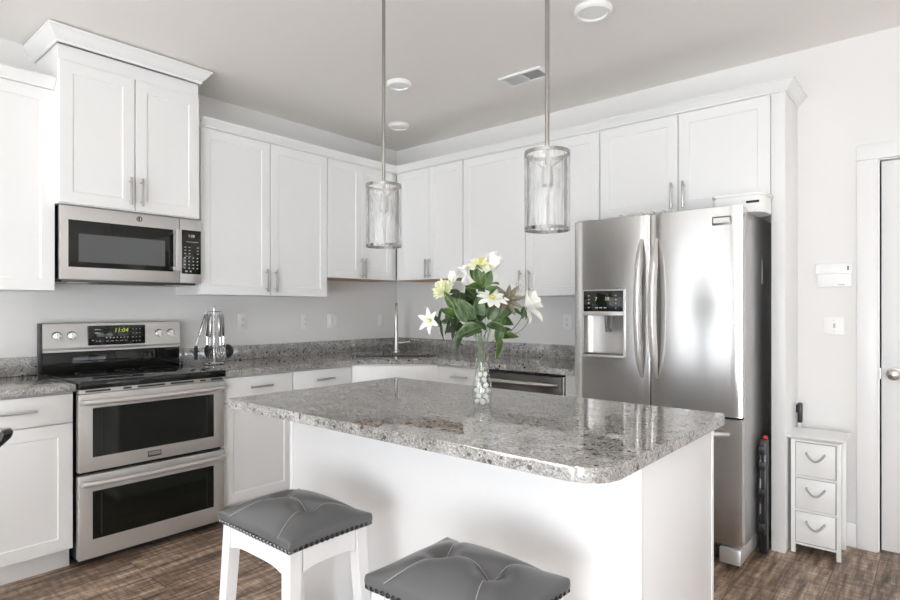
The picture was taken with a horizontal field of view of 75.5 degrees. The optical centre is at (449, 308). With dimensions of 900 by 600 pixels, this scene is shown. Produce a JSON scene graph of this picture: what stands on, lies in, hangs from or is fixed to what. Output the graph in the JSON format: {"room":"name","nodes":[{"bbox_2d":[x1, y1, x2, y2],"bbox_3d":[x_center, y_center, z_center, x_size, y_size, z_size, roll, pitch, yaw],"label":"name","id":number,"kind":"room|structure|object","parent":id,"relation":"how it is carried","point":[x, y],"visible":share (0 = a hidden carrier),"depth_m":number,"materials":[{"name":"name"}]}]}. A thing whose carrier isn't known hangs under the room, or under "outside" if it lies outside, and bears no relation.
{"room":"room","nodes":[
{"label":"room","id":0,"kind":"room"},
{"bbox_2d":[0,38,396,375],"bbox_3d":[-1.897,-0.086,3.877,0.150,2.746,4.450,0,0,40],"label":"wall","id":1,"kind":"structure","parent":0,"point":[270,320],"depth_m":4.15,"materials":[{"name":"white paint"}]},
{"bbox_2d":[0,356,37,376],"bbox_3d":[-2.565,0.321,2.957,0.019,0.102,0.783,0,0,40],"label":"backsplash","id":2,"kind":"structure","parent":1,"relation":"attached to","point":[16,366],"depth_m":3.18,"materials":[{"name":"grey stone"}]},
{"bbox_2d":[0,78,54,291],"bbox_3d":[-2.432,-0.615,2.842,0.372,1.047,0.780,0,0,40],"label":"upper cabinet","id":3,"kind":"object","parent":1,"relation":"attached to","point":[27,112],"visible":1,"depth_m":2.95,"materials":[{"name":"white paint"}]},
{"bbox_2d":[0,63,55,89],"bbox_3d":[-2.305,-1.167,2.729,0.047,0.055,0.772,0,0,40],"label":"crown molding","id":4,"kind":"structure","parent":3,"relation":"attached to","point":[10,72],"depth_m":2.93,"materials":[{"name":"white paint"}]},
{"bbox_2d":[35,43,198,219],"bbox_3d":[-1.916,-0.960,3.398,0.437,0.828,0.745,0,0,40],"label":"upper cabinet","id":5,"kind":"object","parent":1,"relation":"attached to","point":[127,135],"visible":0.99,"depth_m":3.23,"materials":[{"name":"white paint"}]},
{"bbox_2d":[23,19,212,85],"bbox_3d":[-1.909,-1.413,3.392,0.454,0.076,0.860,0,0,40],"label":"crown molding","id":6,"kind":"structure","parent":5,"relation":"attached to","point":[51,32],"depth_m":3.17,"materials":[{"name":"white paint"}]},
{"bbox_2d":[55,204,200,286],"bbox_3d":[-1.913,-0.339,3.420,0.406,0.406,0.757,0,0,40],"label":"microwave","id":7,"kind":"object","parent":5,"relation":"attached to","point":[94,246],"visible":0.97,"depth_m":3.26,"materials":[{"name":"silver metal"}]},
{"bbox_2d":[238,314,246,329],"bbox_3d":[-1.505,0.100,4.212,0.010,0.116,0.072,0,0,40],"label":"electrical outlet","id":8,"kind":"object","parent":1,"relation":"attached to","point":[242,318],"visible":1,"depth_m":4.21,"materials":[{"name":"white plastic"}]},
{"bbox_2d":[176,127,326,296],"bbox_3d":[-1.357,-0.612,4.104,0.372,1.053,0.985,0,0,40],"label":"upper cabinet","id":9,"kind":"object","parent":1,"relation":"attached to","point":[263,206],"visible":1,"depth_m":3.96,"materials":[{"name":"white paint"}]},
{"bbox_2d":[179,337,393,363],"bbox_3d":[-1.149,0.321,4.621,0.019,0.102,2.042,0,0,40],"label":"backsplash","id":10,"kind":"structure","parent":1,"relation":"attached to","point":[242,352],"depth_m":4.49,"materials":[{"name":"grey stone"}]},
{"bbox_2d":[301,314,308,328],"bbox_3d":[-1.152,0.108,4.627,0.010,0.116,0.072,0,0,40],"label":"electrical outlet","id":11,"kind":"object","parent":1,"relation":"attached to","point":[304,317],"visible":1,"depth_m":4.62,"materials":[{"name":"white plastic"}]},
{"bbox_2d":[327,314,338,327],"bbox_3d":[-0.971,0.106,4.840,0.009,0.116,0.118,0,0,40],"label":"light switch","id":12,"kind":"object","parent":1,"relation":"attached to","point":[332,319],"visible":1,"depth_m":4.84,"materials":[{"name":"white plastic"}]},
{"bbox_2d":[327,158,394,281],"bbox_3d":[-0.801,-0.684,4.758,0.372,0.909,0.728,0,0,40],"label":"upper cabinet","id":13,"kind":"object","parent":1,"relation":"attached to","point":[349,258],"visible":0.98,"depth_m":4.59,"materials":[{"name":"white paint"}]},
{"bbox_2d":[0,0,899,150],"bbox_3d":[-0.099,-1.519,0.474,7.300,0.120,7.300,0,0,40],"label":"ceiling","id":14,"kind":"structure","parent":0,"point":[317,64],"depth_m":3.23,"materials":[{"name":"white paint"}]},
{"bbox_2d":[366,0,401,248],"bbox_3d":[-0.284,-0.860,2.484,0.153,1.198,0.153,0,0,-5],"label":"pendant light","id":15,"kind":"object","parent":14,"relation":"hanging from","point":[383,200],"visible":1,"depth_m":2.48,"materials":[{"name":"silver metal"}]},
{"bbox_2d":[379,195,387,211],"bbox_3d":[-0.284,-0.448,2.484,0.039,0.071,0.039,0,0,-5],"label":"socket","id":16,"kind":"object","parent":15,"relation":"attached to","point":[381,197],"depth_m":2.47,"materials":[{"name":"silver metal"}]},
{"bbox_2d":[388,122,408,130],"bbox_3d":[-0.407,-1.446,4.628,0.168,0.026,0.168,0,0,40],"label":"recessed light","id":17,"kind":"object","parent":14,"relation":"in","point":[396,126],"visible":1,"depth_m":4.60,"materials":[{"name":"white plastic"}]},
{"bbox_2d":[387,78,410,90],"bbox_3d":[-0.330,-1.446,3.765,0.160,0.026,0.160,0,0,40],"label":"recessed light","id":18,"kind":"object","parent":14,"relation":"in","point":[396,84],"visible":1,"depth_m":3.73,"materials":[{"name":"white plastic"}]},
{"bbox_2d":[498,66,552,86],"bbox_3d":[0.473,-1.453,3.652,0.310,0.012,0.160,0,0,40],"label":"ceiling vent","id":19,"kind":"object","parent":14,"relation":"in","point":[538,72],"visible":0.93,"depth_m":3.65,"materials":[{"name":"white plastic"}]},
{"bbox_2d":[524,0,569,233],"bbox_3d":[0.328,-0.860,1.963,0.153,1.198,0.153,0,0,12],"label":"pendant light","id":20,"kind":"object","parent":14,"relation":"hanging from","point":[547,170],"visible":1,"depth_m":1.96,"materials":[{"name":"silver metal"}]},
{"bbox_2d":[541,165,552,186],"bbox_3d":[0.328,-0.448,1.963,0.039,0.071,0.039,0,0,12],"label":"socket","id":21,"kind":"object","parent":20,"relation":"attached to","point":[543,172],"depth_m":1.95,"materials":[{"name":"silver metal"}]},
{"bbox_2d":[574,0,612,22],"bbox_3d":[0.698,-1.446,2.837,0.184,0.026,0.184,0,0,40],"label":"recessed light","id":22,"kind":"object","parent":14,"relation":"in","point":[590,11],"visible":1,"depth_m":2.81,"materials":[{"name":"white plastic"}]},
{"bbox_2d":[0,523,899,599],"bbox_3d":[-0.099,1.346,0.474,7.300,0.120,7.300,0,0,40],"label":"floor","id":23,"kind":"structure","parent":0,"point":[185,566],"depth_m":2.77,"materials":[{"name":"brown wood"}]},
{"bbox_2d":[0,428,12,446],"bbox_3d":[-1.773,0.855,1.825,0.472,0.864,0.464,0,0,0],"label":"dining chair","id":24,"kind":"object","parent":23,"relation":"on","point":[5,433],"visible":1,"depth_m":2.02,"materials":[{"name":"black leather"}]},
{"bbox_2d":[0,392,72,585],"bbox_3d":[-2.325,0.848,2.752,0.652,0.876,0.780,0,0,40],"label":"base cabinet","id":25,"kind":"object","parent":23,"relation":"on","point":[36,463],"visible":1,"depth_m":2.75,"materials":[{"name":"white paint"}]},
{"bbox_2d":[0,356,75,398],"bbox_3d":[-2.328,0.339,2.756,0.642,0.138,0.783,0,0,40],"label":"countertop","id":26,"kind":"structure","parent":25,"relation":"on","point":[19,377],"depth_m":2.95,"materials":[{"name":"grey stone"}]},
{"bbox_2d":[37,321,225,563],"bbox_3d":[-1.796,0.685,3.317,0.722,1.203,0.763,0,0,40],"label":"range","id":27,"kind":"object","parent":23,"relation":"on","point":[148,426],"visible":0.99,"depth_m":3.16,"materials":[{"name":"silver metal"}]},
{"bbox_2d":[43,364,225,389],"bbox_3d":[-1.783,0.381,3.310,0.592,0.040,0.757,0,0,40],"label":"cooktop","id":28,"kind":"object","parent":27,"relation":"in","point":[114,376],"depth_m":3.21,"materials":[{"name":"black glass"}]},
{"bbox_2d":[220,371,291,508],"bbox_3d":[-1.412,0.848,3.825,0.652,0.876,0.485,0,0,40],"label":"base cabinet","id":29,"kind":"object","parent":23,"relation":"on","point":[256,447],"visible":0.54,"depth_m":3.61,"materials":[{"name":"white paint"}]},
{"bbox_2d":[179,337,574,376],"bbox_3d":[-0.321,0.339,3.916,2.192,0.138,2.042,0,0,40],"label":"countertop","id":30,"kind":"structure","parent":29,"relation":"on","point":[280,357],"depth_m":4.27,"materials":[{"name":"grey stone"}]},
{"bbox_2d":[204,306,223,364],"bbox_3d":[-1.562,0.177,3.846,0.132,0.389,0.132,0,0,40],"label":"stand","id":31,"kind":"object","parent":30,"relation":"on","point":[213,307],"visible":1,"depth_m":3.84,"materials":[{"name":"silver metal"}]},
{"bbox_2d":[194,314,205,359],"bbox_3d":[-1.627,0.187,3.793,0.070,0.295,0.054,0,0,-40],"label":"utensil","id":32,"kind":"object","parent":31,"relation":"hanging from","point":[204,317],"visible":1,"depth_m":3.78,"materials":[{"name":"silver metal"}]},
{"bbox_2d":[204,314,209,356],"bbox_3d":[-1.614,0.183,3.860,0.018,0.286,0.055,0,0,15],"label":"utensil","id":33,"kind":"object","parent":31,"relation":"hanging from","point":[207,316],"visible":0.8,"depth_m":3.85,"materials":[{"name":"silver metal"}]},
{"bbox_2d":[206,314,212,358],"bbox_3d":[-1.562,0.185,3.783,0.046,0.290,0.032,0,0,0],"label":"utensil","id":34,"kind":"object","parent":31,"relation":"hanging from","point":[209,348],"visible":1,"depth_m":3.78,"materials":[{"name":"silver metal"}]},
{"bbox_2d":[215,314,224,358],"bbox_3d":[-1.508,0.188,3.814,0.062,0.295,0.062,0,0,30],"label":"utensil","id":35,"kind":"object","parent":31,"relation":"hanging from","point":[219,315],"visible":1,"depth_m":3.81,"materials":[{"name":"silver metal"}]},
{"bbox_2d":[221,314,233,357],"bbox_3d":[-1.486,0.187,3.890,0.082,0.293,0.074,0,0,22],"label":"utensil","id":36,"kind":"object","parent":31,"relation":"hanging from","point":[229,349],"visible":1,"depth_m":3.87,"materials":[{"name":"silver metal"}]},
{"bbox_2d":[354,355,437,356],"bbox_3d":[-0.431,0.488,4.626,0.676,0.196,0.396,0,0,-5],"label":"sink","id":37,"kind":"object","parent":30,"relation":"in","point":[355,355],"visible":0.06,"depth_m":4.82,"materials":[{"name":"silver metal"}]},
{"bbox_2d":[393,303,409,351],"bbox_3d":[-0.410,0.164,4.902,0.146,0.416,0.219,0,0,-5],"label":"faucet","id":38,"kind":"object","parent":30,"relation":"on","point":[396,347],"visible":1,"depth_m":4.96,"materials":[{"name":"silver metal"}]},
{"bbox_2d":[218,488,371,599],"bbox_3d":[-0.527,0.962,1.969,0.436,0.649,0.344,0,0,40],"label":"bar stool","id":39,"kind":"object","parent":23,"relation":"on","point":[291,530],"visible":1,"depth_m":1.88,"materials":[{"name":"grey leather"}]},
{"bbox_2d":[287,365,350,489],"bbox_3d":[-1.093,0.848,4.199,0.652,0.876,0.497,0,0,40],"label":"base cabinet","id":40,"kind":"object","parent":23,"relation":"on","point":[318,377],"visible":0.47,"depth_m":3.99,"materials":[{"name":"white paint"}]},
{"bbox_2d":[351,364,439,382],"bbox_3d":[-0.413,0.848,4.460,0.645,0.876,0.554,0,0,-5],"label":"base cabinet","id":41,"kind":"object","parent":23,"relation":"on","point":[427,372],"visible":0.14,"depth_m":4.22,"materials":[{"name":"white paint"}]},
{"bbox_2d":[438,365,486,385],"bbox_3d":[0.266,0.848,4.330,0.435,0.876,0.652,0,0,40],"label":"base cabinet","id":42,"kind":"object","parent":23,"relation":"on","point":[462,375],"visible":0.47,"depth_m":4.12,"materials":[{"name":"white paint"}]},
{"bbox_2d":[364,537,570,599],"bbox_3d":[0.043,0.962,1.497,0.436,0.649,0.344,0,0,40],"label":"bar stool","id":43,"kind":"object","parent":23,"relation":"on","point":[448,568],"visible":1,"depth_m":1.45,"materials":[{"name":"grey leather"}]},
{"bbox_2d":[290,421,713,599],"bbox_3d":[0.104,0.848,2.332,1.627,0.877,0.639,0,0,40],"label":"kitchen island","id":44,"kind":"object","parent":23,"relation":"on","point":[648,533],"visible":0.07,"depth_m":1.89,"materials":[{"name":"white paint"}]},
{"bbox_2d":[228,377,724,483],"bbox_3d":[0.028,0.391,2.221,1.663,0.036,0.968,0,0,40],"label":"island countertop","id":45,"kind":"structure","parent":44,"relation":"on","point":[567,438],"depth_m":1.89,"materials":[{"name":"grey stone"}]},
{"bbox_3d":[0.121,0.272,2.187,0.077,0.200,0.077,0,0,40],"label":"glass vase","id":46,"kind":"object","parent":45,"relation":"on","visible":0},
{"bbox_2d":[454,294,485,351],"bbox_3d":[0.087,0.130,2.123,0.145,0.364,0.087,0,0,-27],"label":"stem","id":47,"kind":"object","parent":46,"relation":"in","point":[469,328],"visible":0.95,"depth_m":2.12,"materials":[{"name":"green plant"}]},
{"bbox_2d":[463,285,483,351],"bbox_3d":[0.098,0.106,2.164,0.082,0.412,0.073,0,0,-33],"label":"stem","id":48,"kind":"object","parent":46,"relation":"in","point":[471,290],"visible":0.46,"depth_m":2.16,"materials":[{"name":"green plant"}]},
{"bbox_2d":[449,287,509,322],"bbox_3d":[0.118,0.115,2.148,0.255,0.394,0.104,0,0,-6],"label":"stem","id":49,"kind":"object","parent":46,"relation":"in","point":[455,292],"visible":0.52,"depth_m":2.16,"materials":[{"name":"green plant"}]},
{"bbox_2d":[466,310,513,387],"bbox_3d":[0.147,0.149,2.155,0.194,0.326,0.090,0,0,-7],"label":"stem","id":50,"kind":"object","parent":46,"relation":"in","point":[499,336],"visible":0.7,"depth_m":2.13,"materials":[{"name":"green plant"}]},
{"bbox_2d":[484,251,503,388],"bbox_3d":[0.171,0.048,2.178,0.073,0.528,0.061,0,0,40],"label":"stem","id":51,"kind":"object","parent":46,"relation":"in","point":[494,258],"visible":0.77,"depth_m":2.17,"materials":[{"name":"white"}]},
{"bbox_2d":[478,306,510,359],"bbox_3d":[0.152,0.138,2.124,0.134,0.347,0.087,0,0,24],"label":"stem","id":52,"kind":"object","parent":46,"relation":"in","point":[491,314],"visible":0.89,"depth_m":2.13,"materials":[{"name":"green plant"}]},
{"bbox_2d":[485,332,518,362],"bbox_3d":[0.193,0.200,2.166,0.131,0.223,0.030,0,0,2],"label":"stem","id":53,"kind":"object","parent":46,"relation":"in","point":[499,348],"visible":0.74,"depth_m":2.17,"materials":[{"name":"green plant"}]},
{"bbox_2d":[480,277,524,353],"bbox_3d":[0.200,0.097,2.182,0.168,0.429,0.051,0,0,-6],"label":"stem","id":54,"kind":"object","parent":46,"relation":"in","point":[518,292],"visible":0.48,"depth_m":2.19,"materials":[{"name":"green plant"}]},
{"bbox_2d":[486,312,528,357],"bbox_3d":[0.210,0.109,2.187,0.171,0.226,0.004,0,0,0],"label":"twig","id":55,"kind":"object","parent":46,"relation":"in","point":[515,312],"visible":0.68,"depth_m":2.19,"materials":[{"name":"grey"}]},
{"label":"pebble","id":56,"kind":"object","parent":46,"relation":"in","visible":0},
{"bbox_2d":[466,264,497,387],"bbox_3d":[0.117,0.075,2.141,0.116,0.473,0.074,0,0,-2],"label":"stem","id":57,"kind":"object","parent":56,"relation":"on","point":[485,279],"visible":0.94,"depth_m":2.14,"materials":[{"name":"green plant"}]},
{"label":"pebble","id":58,"kind":"object","parent":46,"relation":"in","visible":0},
{"bbox_2d":[440,292,479,360],"bbox_3d":[0.040,0.126,2.146,0.156,0.372,0.050,0,0,-7],"label":"stem","id":59,"kind":"object","parent":58,"relation":"on","point":[450,301],"visible":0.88,"depth_m":2.14,"materials":[{"name":"green plant"}]},
{"bbox_2d":[457,265,480,388],"bbox_3d":[0.068,0.072,2.188,0.083,0.480,0.056,0,0,-21],"label":"stem","id":60,"kind":"object","parent":58,"relation":"on","point":[464,269],"visible":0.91,"depth_m":2.18,"materials":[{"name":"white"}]},
{"label":"pebble","id":61,"kind":"object","parent":46,"relation":"in","visible":0},
{"bbox_2d":[476,290,508,353],"bbox_3d":[0.145,0.120,2.118,0.134,0.383,0.122,0,0,40],"label":"stem","id":62,"kind":"object","parent":61,"relation":"on","point":[495,298],"visible":0.97,"depth_m":2.10,"materials":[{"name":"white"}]},
{"label":"pebble","id":63,"kind":"object","parent":46,"relation":"in","visible":0},
{"bbox_2d":[467,257,491,284],"bbox_3d":[0.113,0.060,2.161,0.089,0.505,0.079,0,0,20],"label":"flower","id":64,"kind":"object","parent":63,"relation":"on","point":[481,262],"visible":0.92,"depth_m":2.15,"materials":[{"name":"yellow plant"}]},
{"label":"pebble","id":65,"kind":"object","parent":46,"relation":"in","visible":0},
{"bbox_2d":[484,302,522,370],"bbox_3d":[0.198,0.129,2.147,0.144,0.366,0.066,0,0,7],"label":"stem","id":66,"kind":"object","parent":65,"relation":"on","point":[486,303],"visible":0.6,"depth_m":2.14,"materials":[{"name":"green plant"}]},
{"label":"pebble","id":67,"kind":"object","parent":46,"relation":"in","visible":0},
{"bbox_2d":[448,270,479,369],"bbox_3d":[0.048,0.084,2.179,0.122,0.455,0.058,0,0,13],"label":"stem","id":68,"kind":"object","parent":67,"relation":"on","point":[452,275],"visible":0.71,"depth_m":2.19,"materials":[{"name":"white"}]},
{"bbox_2d":[479,290,542,389],"bbox_3d":[0.226,0.122,2.144,0.238,0.380,0.071,0,0,2],"label":"stem","id":69,"kind":"object","parent":67,"relation":"on","point":[532,300],"visible":0.98,"depth_m":2.16,"materials":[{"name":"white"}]},
{"label":"pebble","id":70,"kind":"object","parent":46,"relation":"in","visible":0},
{"bbox_2d":[418,307,483,370],"bbox_3d":[0.002,0.154,2.177,0.233,0.315,0.085,0,0,-18],"label":"stem","id":71,"kind":"object","parent":70,"relation":"on","point":[429,316],"visible":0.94,"depth_m":2.16,"materials":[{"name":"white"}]},
{"bbox_2d":[437,308,484,367],"bbox_3d":[0.040,0.154,2.152,0.182,0.315,0.042,0,0,-4],"label":"stem","id":72,"kind":"object","parent":70,"relation":"on","point":[457,341],"visible":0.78,"depth_m":2.16,"materials":[{"name":"green plant"}]},
{"bbox_2d":[441,287,482,387],"bbox_3d":[0.042,0.114,2.179,0.176,0.396,0.080,0,0,7],"label":"stem","id":73,"kind":"object","parent":70,"relation":"on","point":[467,292],"visible":0.24,"depth_m":2.17,"materials":[{"name":"green plant"}]},
{"bbox_2d":[486,369,565,395],"bbox_3d":[0.644,0.850,3.962,0.603,0.872,0.637,0,0,40],"label":"dishwasher","id":74,"kind":"object","parent":23,"relation":"on","point":[555,384],"visible":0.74,"depth_m":3.73,"materials":[{"name":"silver metal"}]},
{"bbox_2d":[566,375,574,396],"bbox_3d":[0.934,0.848,3.768,0.078,0.876,0.605,0,0,40],"label":"filler panel","id":75,"kind":"object","parent":23,"relation":"on","point":[570,380],"visible":0.11,"depth_m":3.54,"materials":[{"name":"white paint"}]},
{"bbox_2d":[575,205,770,566],"bbox_3d":[1.272,0.386,3.353,0.907,1.800,0.780,0,0,40],"label":"refrigerator","id":76,"kind":"object","parent":23,"relation":"on","point":[673,309],"visible":0.74,"depth_m":3.04,"materials":[{"name":"grey metal"}]},
{"bbox_2d":[606,209,674,218],"bbox_3d":[1.093,-0.521,3.347,0.377,0.068,0.128,0,0,40],"label":"rack","id":77,"kind":"object","parent":76,"relation":"on","point":[665,210],"visible":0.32,"depth_m":3.31,"materials":[{"name":"white plastic"}]},
{"bbox_2d":[712,192,772,216],"bbox_3d":[1.544,-0.536,3.062,0.256,0.098,0.226,0,0,40],"label":"storage bin","id":78,"kind":"object","parent":76,"relation":"on","point":[758,204],"visible":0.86,"depth_m":2.96,"materials":[{"name":"white plastic"}]},
{"bbox_2d":[758,435,768,553],"bbox_3d":[1.647,0.977,3.050,0.040,0.619,0.072,0,0,40],"label":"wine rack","id":79,"kind":"object","parent":23,"relation":"on","point":[763,448],"visible":1,"depth_m":3.04,"materials":[{"name":"black plastic"}]},
{"bbox_2d":[771,91,797,552],"bbox_3d":[1.842,0.074,3.195,0.065,2.425,0.339,0,0,40],"label":"end panel","id":80,"kind":"object","parent":23,"relation":"on","point":[784,113],"visible":0.87,"depth_m":3.08,"materials":[{"name":"white paint"}]},
{"bbox_2d":[796,403,802,426],"bbox_3d":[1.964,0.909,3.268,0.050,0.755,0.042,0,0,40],"label":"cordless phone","id":81,"kind":"object","parent":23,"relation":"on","point":[799,406],"visible":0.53,"depth_m":3.25,"materials":[{"name":"black plastic"}]},
{"bbox_2d":[787,427,850,562],"bbox_3d":[1.952,0.975,3.078,0.258,0.622,0.244,0,0,40],"label":"chest","id":82,"kind":"object","parent":23,"relation":"on","point":[818,457],"visible":1,"depth_m":3.01,"materials":[{"name":"white wood"}]},
{"bbox_2d":[431,279,484,348],"bbox_3d":[0.031,0.100,2.163,0.203,0.424,0.070,0,0,4],"label":"stem","id":83,"kind":"object","parent":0,"point":[442,286],"visible":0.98,"depth_m":2.17,"materials":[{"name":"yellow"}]},
{"bbox_2d":[485,284,524,367],"bbox_3d":[0.193,0.112,2.129,0.156,0.400,0.060,0,0,20],"label":"stem","id":84,"kind":"object","parent":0,"point":[509,293],"visible":0.87,"depth_m":2.13,"materials":[{"name":"green"}]},
{"bbox_2d":[397,26,899,549],"bbox_3d":[2.219,-0.086,3.196,7.000,2.746,0.150,0,0,40],"label":"wall","id":85,"kind":"structure","parent":0,"point":[851,86],"depth_m":3.24,"materials":[{"name":"white paint"}]},
{"bbox_2d":[397,160,463,281],"bbox_3d":[-0.084,-0.684,4.812,0.738,0.909,0.372,0,0,40],"label":"upper cabinet","id":86,"kind":"object","parent":85,"relation":"attached to","point":[431,199],"visible":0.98,"depth_m":4.67,"materials":[{"name":"white paint"}]},
{"bbox_2d":[398,337,574,359],"bbox_3d":[0.342,0.321,4.680,2.172,0.102,0.019,0,0,40],"label":"backsplash","id":87,"kind":"structure","parent":85,"relation":"attached to","point":[466,346],"depth_m":4.65,"materials":[{"name":"grey stone"}]},
{"bbox_2d":[464,131,600,296],"bbox_3d":[0.628,-0.612,4.206,1.128,1.053,0.372,0,0,40],"label":"upper cabinet","id":88,"kind":"object","parent":85,"relation":"attached to","point":[495,185],"visible":0.73,"depth_m":4.06,"materials":[{"name":"white paint"}]},
{"bbox_2d":[563,314,571,329],"bbox_3d":[0.858,0.101,4.250,0.072,0.116,0.010,0,0,40],"label":"electrical outlet","id":89,"kind":"object","parent":85,"relation":"attached to","point":[567,318],"visible":1,"depth_m":4.25,"materials":[{"name":"white plastic"}]},
{"bbox_2d":[601,95,770,219],"bbox_3d":[1.432,-0.851,3.522,0.979,0.575,0.372,0,0,40],"label":"upper cabinet","id":90,"kind":"object","parent":85,"relation":"attached to","point":[681,162],"visible":0.96,"depth_m":3.37,"materials":[{"name":"white paint"}]},
{"bbox_2d":[200,75,806,173],"bbox_3d":[0.330,-1.167,4.021,3.581,0.055,1.508,0,0,11],"label":"crown molding","id":91,"kind":"structure","parent":90,"relation":"attached to","point":[790,84],"depth_m":3.78,"materials":[{"name":"white paint"}]},
{"bbox_2d":[815,263,851,286],"bbox_3d":[2.099,-0.180,3.178,0.169,0.126,0.033,0,0,40],"label":"keypad","id":92,"kind":"object","parent":85,"relation":"attached to","point":[839,274],"visible":1,"depth_m":3.17,"materials":[{"name":"white plastic"}]},
{"bbox_2d":[824,317,844,334],"bbox_3d":[2.105,0.096,3.184,0.096,0.098,0.016,0,0,40],"label":"light switch","id":93,"kind":"object","parent":85,"relation":"attached to","point":[832,325],"visible":1,"depth_m":3.18,"materials":[{"name":"white plastic"}]},
{"bbox_2d":[846,521,856,547],"bbox_3d":[2.080,1.221,3.207,0.273,0.130,0.014,0,0,40],"label":"baseboard","id":94,"kind":"structure","parent":85,"relation":"attached to","point":[851,528],"depth_m":3.13,"materials":[{"name":"white paint"}]},
{"bbox_2d":[857,139,899,552],"bbox_3d":[2.603,0.208,2.835,1.007,2.156,0.142,0,0,40],"label":"trim","id":95,"kind":"structure","parent":85,"relation":"attached to","point":[868,164],"depth_m":3.07,"materials":[{"name":"white paint"}]},
{"bbox_2d":[880,159,899,552],"bbox_3d":[2.567,0.250,2.798,0.802,2.048,0.105,0,0,40],"label":"door","id":96,"kind":"structure","parent":85,"relation":"in","point":[890,170],"depth_m":3.04,"materials":[{"name":"white paint"}]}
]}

